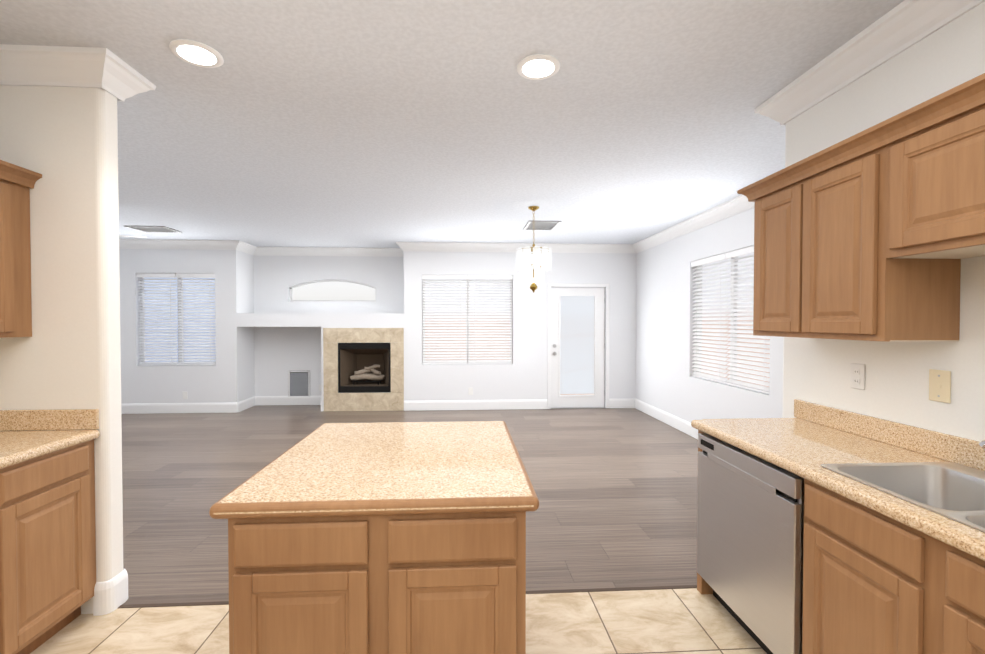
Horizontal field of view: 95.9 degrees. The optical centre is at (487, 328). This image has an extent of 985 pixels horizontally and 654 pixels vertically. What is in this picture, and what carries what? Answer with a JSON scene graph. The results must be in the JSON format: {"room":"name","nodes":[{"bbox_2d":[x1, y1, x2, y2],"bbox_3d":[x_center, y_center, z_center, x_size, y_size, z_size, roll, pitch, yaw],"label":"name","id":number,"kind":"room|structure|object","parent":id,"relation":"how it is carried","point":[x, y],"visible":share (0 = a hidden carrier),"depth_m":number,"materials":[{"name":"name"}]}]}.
{"room":"kitchen","nodes":[
{"label":"kitchen","id":0,"kind":"room"},
{"bbox_2d":[30,588,766,653],"bbox_3d":[0.241,1.492,0.184,5.670,0.060,4.430,0,1,-3],"label":"floor","id":1,"kind":"structure","parent":0,"point":[680,621],"depth_m":2.12,"materials":[{"name":"beige tile"}]},
{"bbox_2d":[0,439,95,653],"bbox_3d":[-2.221,0.995,1.707,0.621,0.884,0.990,0,1,-3],"label":"base cabinet","id":2,"kind":"object","parent":1,"relation":"on","point":[47,548],"visible":1,"depth_m":1.92,"materials":[{"name":"brown wood"}]},
{"bbox_2d":[0,409,99,468],"bbox_3d":[-2.134,0.502,0.283,0.639,0.145,3.829,0,1,-3],"label":"countertop","id":3,"kind":"structure","parent":2,"relation":"on","point":[22,441],"depth_m":2.16,"materials":[{"name":"stone"}]},
{"bbox_2d":[209,421,538,653],"bbox_3d":[-0.357,0.969,1.855,0.975,0.930,1.070,0,1,-3],"label":"kitchen island","id":4,"kind":"object","parent":1,"relation":"on","point":[382,538],"visible":1,"depth_m":1.34,"materials":[{"name":"brown wood"}]},
{"bbox_2d":[697,430,712,593],"bbox_3d":[1.451,0.990,2.054,0.609,0.884,0.768,0,1,-3],"label":"base cabinet","id":5,"kind":"object","parent":1,"relation":"on","point":[703,587],"depth_m":2.39,"materials":[{"name":"brown wood"}]},
{"bbox_2d":[697,433,803,653],"bbox_3d":[1.435,0.995,2.039,0.603,0.872,0.691,0,1,-3],"label":"dishwasher","id":6,"kind":"object","parent":1,"relation":"on","point":[750,532],"visible":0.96,"depth_m":1.92,"materials":[{"name":"silver metal"}]},
{"bbox_2d":[802,479,984,653],"bbox_3d":[1.499,1.003,1.207,0.609,0.884,0.965,0,1,-3],"label":"base cabinet","id":7,"kind":"object","parent":1,"relation":"on","point":[874,582],"depth_m":1.35,"materials":[{"name":"brown wood"}]},
{"bbox_2d":[691,399,984,560],"bbox_3d":[1.532,0.498,0.527,0.629,0.145,3.900,0,1,-3],"label":"countertop","id":8,"kind":"structure","parent":7,"relation":"on","point":[808,440],"depth_m":1.80,"materials":[{"name":"stone"}]},
{"bbox_2d":[821,462,984,532],"bbox_3d":[1.516,0.609,1.246,0.526,0.198,0.845,0,1,-3],"label":"sink","id":9,"kind":"object","parent":8,"relation":"in","point":[953,491],"visible":0.42,"depth_m":1.62,"materials":[{"name":"silver metal"}]},
{"bbox_2d":[979,440,984,449],"bbox_3d":[1.658,0.389,1.244,0.225,0.240,0.324,0,1,-3],"label":"faucet","id":10,"kind":"object","parent":8,"relation":"on","point":[982,443],"visible":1,"depth_m":1.38,"materials":[{"name":"silver metal"}]},
{"bbox_2d":[118,405,697,607],"bbox_3d":[-1.829,1.409,5.157,9.240,0.063,5.764,0,1,-3],"label":"floor","id":11,"kind":"structure","parent":0,"point":[616,490],"depth_m":3.88,"materials":[{"name":"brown wood"}]},
{"bbox_2d":[323,328,403,410],"bbox_3d":[-2.035,0.662,7.492,1.292,1.360,0.474,0,1,-3],"label":"fireplace","id":12,"kind":"object","parent":11,"relation":"on","point":[357,362],"visible":1,"depth_m":7.28,"materials":[{"name":"stone"}]},
{"bbox_2d":[0,0,903,247],"bbox_3d":[-1.704,-1.383,2.907,9.240,0.100,10.180,0,1,-3],"label":"ceiling","id":13,"kind":"structure","parent":0,"point":[348,123],"depth_m":2.72,"materials":[{"name":"paint"}]},
{"bbox_2d":[119,235,146,237],"bbox_3d":[-4.627,-1.096,4.954,1.304,0.540,1.271,0,1,-3],"label":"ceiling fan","id":14,"kind":"object","parent":13,"relation":"hanging from","point":[132,236],"visible":0.04,"depth_m":5.12,"materials":[{"name":"white"}]},
{"bbox_2d":[124,226,182,232],"bbox_3d":[-4.623,-1.379,6.157,0.520,0.012,0.400,0,1,-3],"label":"ceiling vent","id":15,"kind":"object","parent":13,"relation":"in","point":[157,229],"visible":1,"depth_m":6.14,"materials":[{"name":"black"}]},
{"bbox_2d":[169,39,223,67],"bbox_3d":[-1.391,-1.313,2.128,0.220,0.014,0.220,0,1,-3],"label":"recessed light","id":16,"kind":"object","parent":13,"relation":"in","point":[195,53],"visible":0.98,"depth_m":2.11,"materials":[{"name":"white glass"}]},
{"bbox_2d":[516,206,551,292],"bbox_3d":[0.520,-0.887,4.999,0.398,0.960,0.398,0,1,-3],"label":"chandelier","id":17,"kind":"object","parent":13,"relation":"hanging from","point":[534,274],"visible":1,"depth_m":4.90,"materials":[{"name":"glass"}]},
{"bbox_2d":[516,54,559,79],"bbox_3d":[0.256,-1.315,2.240,0.220,0.014,0.220,0,1,-3],"label":"recessed light","id":18,"kind":"object","parent":13,"relation":"in","point":[538,67],"visible":1,"depth_m":2.22,"materials":[{"name":"white"}]},
{"bbox_2d":[523,221,560,230],"bbox_3d":[0.718,-1.376,5.935,0.420,0.012,0.550,0,1,-3],"label":"ceiling vent","id":19,"kind":"object","parent":13,"relation":"in","point":[545,225],"visible":0.94,"depth_m":5.92,"materials":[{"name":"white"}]},
{"bbox_2d":[0,1,984,613],"bbox_3d":[-1.704,0.042,2.930,9.240,2.750,10.180,0,1,-3],"label":"wall","id":20,"kind":"structure","parent":0,"point":[80,347],"depth_m":2.40,"materials":[{"name":"white paint"}]},
{"bbox_2d":[0,160,39,337],"bbox_3d":[-2.377,-0.357,1.909,0.338,0.792,0.525,0,1,-3],"label":"upper cabinet","id":21,"kind":"object","parent":20,"relation":"attached to","point":[17,183],"depth_m":2.10,"materials":[{"name":"brown wood"}]},
{"bbox_2d":[0,44,131,95],"bbox_3d":[-2.116,-1.253,2.121,0.648,0.134,0.108,0,1,-3],"label":"crown molding","id":22,"kind":"structure","parent":20,"relation":"attached to","point":[20,65],"depth_m":2.13,"materials":[{"name":"white wood"}]},
{"bbox_2d":[93,568,127,607],"bbox_3d":[-3.999,1.348,2.233,4.216,0.160,0.037,0,1,-3],"label":"baseboard","id":23,"kind":"structure","parent":20,"relation":"attached to","point":[110,595],"depth_m":2.24,"materials":[{"name":"white wood"}]},
{"bbox_2d":[114,68,155,101],"bbox_3d":[-3.911,-1.255,2.250,4.218,0.134,0.113,0,1,-3],"label":"crown molding","id":24,"kind":"structure","parent":20,"relation":"attached to","point":[140,84],"depth_m":2.33,"materials":[{"name":"white"}]},
{"bbox_2d":[140,278,215,363],"bbox_3d":[-4.982,-0.148,7.205,1.218,1.480,0.048,0,1,-3],"label":"window","id":25,"kind":"structure","parent":20,"relation":"in","point":[178,321],"depth_m":7.18,"materials":[{"name":"white plastic"}]},
{"bbox_2d":[136,273,177,365],"bbox_3d":[-5.282,-0.148,7.112,0.602,1.473,0.069,0,1,-3],"label":"blind","id":26,"kind":"object","parent":25,"relation":"attached to","point":[148,276],"visible":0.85,"depth_m":7.11,"materials":[{"name":"white plastic"}]},
{"bbox_2d":[176,273,215,364],"bbox_3d":[-4.673,-0.149,7.147,0.602,1.473,0.069,0,1,-3],"label":"blind","id":27,"kind":"object","parent":25,"relation":"attached to","point":[183,342],"visible":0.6,"depth_m":7.15,"materials":[{"name":"white plastic"}]},
{"bbox_2d":[121,401,240,413],"bbox_3d":[-5.201,1.270,7.091,2.366,0.160,0.016,0,1,-3],"label":"baseboard","id":28,"kind":"structure","parent":20,"relation":"attached to","point":[139,408],"depth_m":7.10,"materials":[{"name":"white wood"}]},
{"bbox_2d":[119,239,243,251],"bbox_3d":[-5.108,-1.332,7.008,2.368,0.134,0.108,0,1,-3],"label":"crown molding","id":29,"kind":"structure","parent":20,"relation":"attached to","point":[238,245],"depth_m":7.02,"materials":[{"name":"white wood"}]},
{"bbox_2d":[241,396,256,410],"bbox_3d":[-4.045,1.264,7.454,0.016,0.160,0.570,0,1,-3],"label":"baseboard","id":30,"kind":"structure","parent":20,"relation":"attached to","point":[250,402],"depth_m":7.54,"materials":[{"name":"white wood"}]},
{"bbox_2d":[244,242,255,254],"bbox_3d":[-3.997,-1.338,7.371,0.108,0.134,0.450,0,1,-3],"label":"crown molding","id":31,"kind":"structure","parent":20,"relation":"attached to","point":[250,249],"depth_m":7.47,"materials":[{"name":"white"}]},
{"bbox_2d":[257,396,321,404],"bbox_3d":[-3.403,1.258,7.794,1.335,0.160,0.016,0,1,-3],"label":"baseboard","id":32,"kind":"structure","parent":20,"relation":"attached to","point":[261,400],"depth_m":7.78,"materials":[{"name":"white wood"}]},
{"bbox_2d":[288,370,309,396],"bbox_3d":[-3.306,1.006,7.797,0.370,0.545,0.012,0,1,-3],"label":"air vent","id":33,"kind":"object","parent":20,"relation":"in","point":[298,383],"visible":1,"depth_m":7.79,"materials":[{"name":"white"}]},
{"bbox_2d":[256,247,395,255],"bbox_3d":[-2.737,-1.344,7.744,2.666,0.134,0.108,0,1,-3],"label":"crown molding","id":34,"kind":"structure","parent":20,"relation":"attached to","point":[261,251],"depth_m":7.74,"materials":[{"name":"white"}]},
{"bbox_2d":[290,280,375,301],"bbox_3d":[-2.734,-0.676,7.914,1.523,0.390,0.040,0,1,-3],"label":"window","id":35,"kind":"structure","parent":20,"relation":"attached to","point":[291,296],"depth_m":7.89,"materials":[{"name":"white plastic"}]},
{"bbox_2d":[396,252,403,255],"bbox_3d":[-1.443,-1.340,7.516,0.108,0.134,0.450,0,1,-3],"label":"crown molding","id":36,"kind":"structure","parent":20,"relation":"attached to","point":[397,253],"depth_m":7.83,"materials":[{"name":"white"}]},
{"bbox_2d":[422,276,511,363],"bbox_3d":[-0.334,-0.153,7.469,1.508,1.480,0.048,0,1,-3],"label":"window","id":37,"kind":"structure","parent":20,"relation":"in","point":[467,318],"depth_m":7.44,"materials":[{"name":"white plastic"}]},
{"bbox_2d":[422,275,466,363],"bbox_3d":[-0.707,-0.153,7.372,0.747,1.473,0.069,0,1,-3],"label":"window blind","id":38,"kind":"object","parent":37,"relation":"attached to","point":[426,358],"visible":0.9,"depth_m":7.37,"materials":[{"name":"white plastic"}]},
{"bbox_2d":[468,275,512,363],"bbox_3d":[0.047,-0.153,7.415,0.747,1.473,0.069,0,1,-3],"label":"window blind","id":39,"kind":"object","parent":37,"relation":"attached to","point":[501,278],"visible":0.96,"depth_m":7.42,"materials":[{"name":"white plastic"}]},
{"bbox_2d":[404,399,546,410],"bbox_3d":[-0.186,1.265,7.376,2.380,0.160,0.016,0,1,-3],"label":"baseboard","id":40,"kind":"structure","parent":20,"relation":"attached to","point":[436,404],"depth_m":7.37,"materials":[{"name":"white wood"}]},
{"bbox_2d":[396,242,631,252],"bbox_3d":[0.458,-1.337,7.324,3.882,0.134,0.108,0,1,-3],"label":"crown molding","id":41,"kind":"structure","parent":20,"relation":"attached to","point":[404,246],"depth_m":7.31,"materials":[{"name":"white"}]},
{"bbox_2d":[551,288,604,407],"bbox_3d":[1.528,0.319,7.507,0.919,2.023,0.097,0,1,-3],"label":"patio door","id":42,"kind":"structure","parent":20,"relation":"in","point":[569,317],"depth_m":7.53,"materials":[{"name":"white glass"}]},
{"bbox_2d":[547,283,609,408],"bbox_3d":[1.525,0.291,7.517,1.049,2.102,0.136,0,1,-3],"label":"door frame","id":43,"kind":"structure","parent":20,"relation":"attached to","point":[550,285],"depth_m":7.44,"materials":[{"name":"white wood"}]},
{"bbox_2d":[609,399,632,407],"bbox_3d":[2.269,1.263,7.515,0.429,0.160,0.016,0,1,-3],"label":"baseboard","id":44,"kind":"structure","parent":20,"relation":"attached to","point":[613,403],"depth_m":7.51,"materials":[{"name":"white wood"}]},
{"bbox_2d":[633,398,697,438],"bbox_3d":[2.642,1.302,5.116,0.016,0.160,4.850,0,1,-3],"label":"baseboard","id":45,"kind":"structure","parent":20,"relation":"attached to","point":[680,424],"depth_m":6.34,"materials":[{"name":"white wood"}]},
{"bbox_2d":[632,195,754,252],"bbox_3d":[2.596,-1.300,5.071,0.108,0.134,4.850,0,1,-3],"label":"crown molding","id":46,"kind":"structure","parent":20,"relation":"attached to","point":[739,204],"depth_m":5.42,"materials":[{"name":"white wood"}]},
{"bbox_2d":[696,256,765,390],"bbox_3d":[2.772,-0.113,4.995,0.048,1.480,1.498,0,1,-3],"label":"window","id":47,"kind":"structure","parent":20,"relation":"in","point":[732,262],"depth_m":5.01,"materials":[{"name":"white plastic"}]},
{"bbox_2d":[691,253,728,383],"bbox_3d":[2.675,-0.120,5.365,0.069,1.473,0.742,0,1,-3],"label":"window blind","id":48,"kind":"object","parent":47,"relation":"attached to","point":[708,376],"visible":0.96,"depth_m":5.33,"materials":[{"name":"white plastic"}]},
{"bbox_2d":[725,246,769,393],"bbox_3d":[2.718,-0.108,4.616,0.069,1.473,0.742,0,1,-3],"label":"window blind","id":49,"kind":"object","parent":47,"relation":"attached to","point":[732,254],"visible":0.77,"depth_m":4.68,"materials":[{"name":"white plastic"}]},
{"bbox_2d":[745,123,960,341],"bbox_3d":[1.601,-0.359,2.034,0.318,0.792,0.750,0,1,-3],"label":"upper cabinet","id":50,"kind":"object","parent":20,"relation":"attached to","point":[876,232],"depth_m":1.84,"materials":[{"name":"brown wood"}]},
{"bbox_2d":[850,363,864,389],"bbox_3d":[1.753,0.225,2.106,0.009,0.120,0.075,0,1,-3],"label":"electrical outlet","id":51,"kind":"object","parent":20,"relation":"attached to","point":[857,376],"visible":1,"depth_m":2.10,"materials":[{"name":"white plastic"}]},
{"bbox_2d":[754,0,984,124],"bbox_3d":[1.798,-1.225,0.433,0.108,0.134,4.538,0,1,-3],"label":"crown molding","id":52,"kind":"structure","parent":20,"relation":"attached to","point":[900,28],"depth_m":2.00,"materials":[{"name":"white wood"}]},
{"bbox_2d":[881,73,984,260],"bbox_3d":[1.635,-0.504,1.425,0.318,0.482,0.465,0,1,-3],"label":"upper cabinet","id":53,"kind":"object","parent":20,"relation":"attached to","point":[933,151],"depth_m":1.47,"materials":[{"name":"brown wood"}]},
{"bbox_2d":[929,369,950,402],"bbox_3d":[1.774,0.224,1.743,0.008,0.125,0.078,0,1,-3],"label":"light switch","id":54,"kind":"object","parent":20,"relation":"attached to","point":[939,385],"visible":1,"depth_m":1.74,"materials":[{"name":"beige plastic"}]},
{"label":"outside","id":55,"kind":"structure","parent":0,"visible":0},
{"bbox_2d":[144,278,215,361],"bbox_3d":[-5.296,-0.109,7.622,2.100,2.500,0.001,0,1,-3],"label":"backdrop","id":56,"kind":"structure","parent":55,"point":[177,316],"depth_m":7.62,"materials":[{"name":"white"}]},
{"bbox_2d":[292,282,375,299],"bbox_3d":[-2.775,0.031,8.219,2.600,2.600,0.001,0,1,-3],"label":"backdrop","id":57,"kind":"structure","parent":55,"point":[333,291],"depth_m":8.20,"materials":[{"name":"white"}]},
{"bbox_2d":[425,279,593,394],"bbox_3d":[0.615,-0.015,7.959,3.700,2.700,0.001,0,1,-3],"label":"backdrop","id":58,"kind":"structure","parent":55,"point":[586,299],"depth_m":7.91,"materials":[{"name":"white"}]},
{"bbox_2d":[701,253,769,386],"bbox_3d":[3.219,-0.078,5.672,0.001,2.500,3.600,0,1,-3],"label":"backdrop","id":59,"kind":"structure","parent":55,"point":[728,280],"depth_m":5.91,"materials":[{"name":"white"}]}
]}

